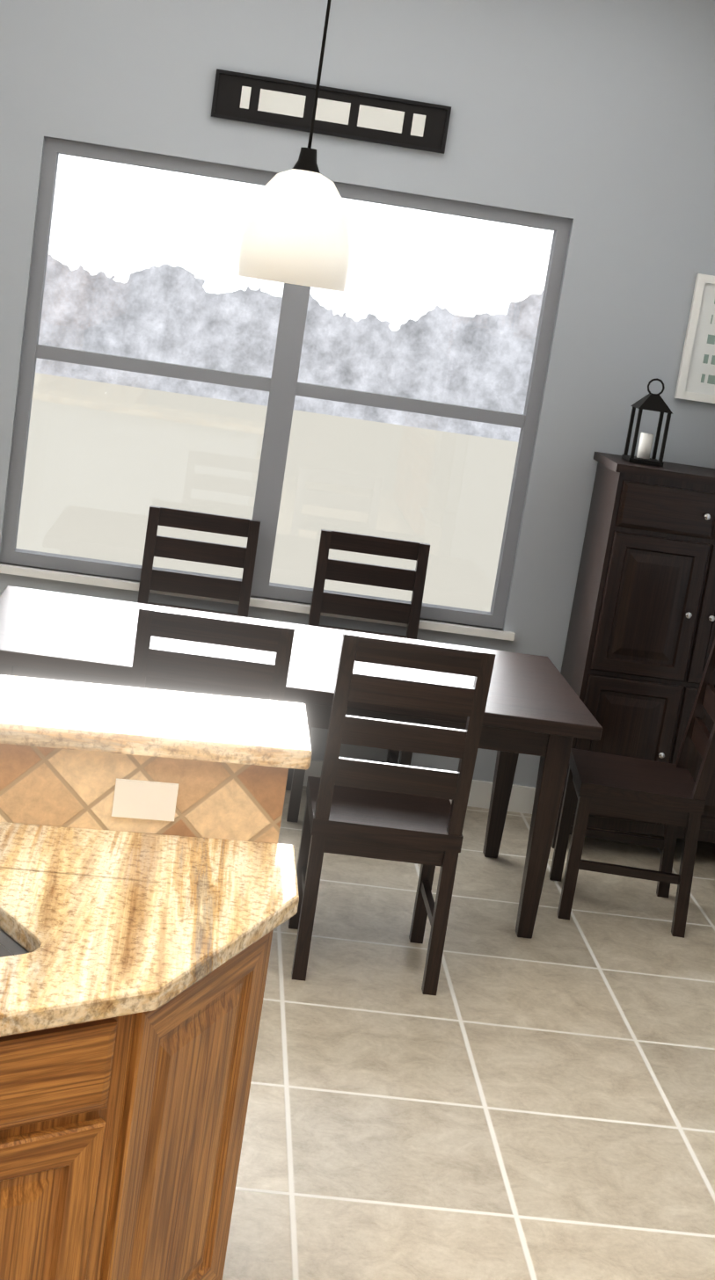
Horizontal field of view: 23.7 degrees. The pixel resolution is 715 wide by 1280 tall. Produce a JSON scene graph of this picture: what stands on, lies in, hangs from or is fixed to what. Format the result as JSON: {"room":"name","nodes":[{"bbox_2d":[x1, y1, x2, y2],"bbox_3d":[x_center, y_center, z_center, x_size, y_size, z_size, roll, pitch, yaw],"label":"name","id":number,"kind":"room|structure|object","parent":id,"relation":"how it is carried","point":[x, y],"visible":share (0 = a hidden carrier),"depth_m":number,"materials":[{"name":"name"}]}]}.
{"room":"dining room and kitchen","nodes":[
{"label":"dining room and kitchen","id":0,"kind":"room"},
{"bbox_2d":[0,0,714,787],"bbox_3d":[-0.250,-1.110,6.610,4.090,3.400,0.140,7,12,-5],"label":"wall","id":1,"kind":"structure","parent":0,"point":[592,121],"depth_m":6.41,"materials":[{"name":"grey paint"}]},
{"bbox_2d":[0,136,571,640],"bbox_3d":[-0.292,-0.945,6.605,2.090,1.650,0.135,7,12,-5],"label":"window","id":2,"kind":"structure","parent":1,"relation":"in","point":[283,386],"depth_m":6.62,"materials":[{"name":"grey"}]},
{"bbox_2d":[210,68,450,153],"bbox_3d":[-0.097,-1.966,6.345,0.880,0.170,0.022,7,12,-5],"label":"wall decor","id":3,"kind":"object","parent":1,"relation":"attached to","point":[339,112],"visible":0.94,"depth_m":6.34,"materials":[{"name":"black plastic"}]},
{"bbox_2d":[302,759,535,814],"bbox_3d":[-0.461,0.503,6.871,4.040,0.110,0.015,7,12,-5],"label":"baseboard","id":4,"kind":"structure","parent":1,"relation":"attached to","point":[521,799],"depth_m":6.95,"materials":[{"name":"white paint"}]},
{"bbox_2d":[674,273,714,403],"bbox_3d":[1.491,-1.149,6.626,0.440,0.480,0.025,7,12,-5],"label":"picture frame","id":5,"kind":"object","parent":1,"relation":"attached to","point":[695,380],"visible":0.96,"depth_m":6.62,"materials":[{"name":"white"}]},
{"bbox_2d":[222,785,714,1279],"bbox_3d":[-2.795,1.377,1.584,9.700,0.120,10.700,7,12,-5],"label":"floor","id":6,"kind":"structure","parent":0,"point":[505,1102],"depth_m":4.51,"materials":[{"name":"tile"}]},
{"bbox_2d":[0,674,312,1279],"bbox_3d":[-0.949,1.042,0.741,1.961,1.409,5.967,7,12,-5],"label":"cabinet","id":7,"kind":"object","parent":6,"relation":"on","point":[149,895],"visible":1,"depth_m":2.95,"materials":[{"name":"brown wood"}]},
{"bbox_2d":[137,505,260,617],"bbox_3d":[-0.653,0.066,6.502,0.440,1.050,0.479,7,12,-5],"label":"dining chair","id":8,"kind":"object","parent":6,"relation":"on","point":[199,551],"visible":0.35,"depth_m":6.62,"materials":[{"name":"black wood"}]},
{"bbox_2d":[130,606,294,701],"bbox_3d":[-0.478,0.401,5.029,0.440,1.050,0.479,7,12,-5],"label":"dining chair","id":9,"kind":"object","parent":6,"relation":"on","point":[199,668],"visible":0.15,"depth_m":4.72,"materials":[{"name":"black wood"}]},
{"bbox_2d":[0,585,602,938],"bbox_3d":[-0.301,0.407,5.842,2.000,0.760,1.000,7,12,-5],"label":"dining table","id":10,"kind":"object","parent":6,"relation":"on","point":[536,707],"visible":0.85,"depth_m":5.54,"materials":[{"name":"wood"}]},
{"bbox_2d":[285,529,429,822],"bbox_3d":[0.009,0.153,6.564,0.440,1.050,0.479,7,12,-5],"label":"dining chair","id":11,"kind":"object","parent":6,"relation":"on","point":[374,575],"visible":0.35,"depth_m":6.68,"materials":[{"name":"black wood"}]},
{"bbox_2d":[288,632,495,995],"bbox_3d":[0.084,0.470,5.102,0.440,1.050,0.479,7,12,-5],"label":"dining chair","id":12,"kind":"object","parent":6,"relation":"on","point":[381,810],"visible":1,"depth_m":4.90,"materials":[{"name":"black wood"}]},
{"bbox_2d":[549,637,714,938],"bbox_3d":[1.002,0.436,5.930,0.479,1.050,0.440,9,12,1],"label":"chair","id":13,"kind":"object","parent":6,"relation":"on","point":[671,796],"visible":0.98,"depth_m":5.81,"materials":[{"name":"black wood"}]},
{"bbox_2d":[551,451,714,848],"bbox_3d":[1.235,0.090,6.641,0.820,1.500,0.440,7,12,-5],"label":"hutch","id":14,"kind":"object","parent":6,"relation":"on","point":[640,636],"visible":0.75,"depth_m":6.42,"materials":[{"name":"brown wood"}]},
{"bbox_2d":[621,378,672,466],"bbox_3d":[1.102,-0.828,6.431,0.134,0.319,0.134,7,12,-5],"label":"lantern","id":15,"kind":"object","parent":14,"relation":"on","point":[650,401],"visible":1,"depth_m":6.40,"materials":[{"name":"black metal"}]},
{"bbox_3d":[-2.342,-1.615,0.957,9.700,0.980,10.700,7,12,-5],"label":"ceiling","id":16,"kind":"structure","parent":0,"visible":0},
{"bbox_2d":[230,0,355,292],"bbox_3d":[-0.109,-1.834,5.311,0.390,1.430,0.390,7,12,-5],"label":"pendant light","id":17,"kind":"object","parent":16,"relation":"hanging from","point":[294,228],"visible":1,"depth_m":5.29,"materials":[{"name":"white glass"}]},
{"label":"outside","id":18,"kind":"structure","parent":0,"visible":0},
{"bbox_2d":[15,153,553,611],"bbox_3d":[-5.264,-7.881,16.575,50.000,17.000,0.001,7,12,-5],"label":"window panes","id":19,"kind":"structure","parent":18,"point":[399,454],"depth_m":18.00,"materials":[{"name":"clear glass"}]}
]}

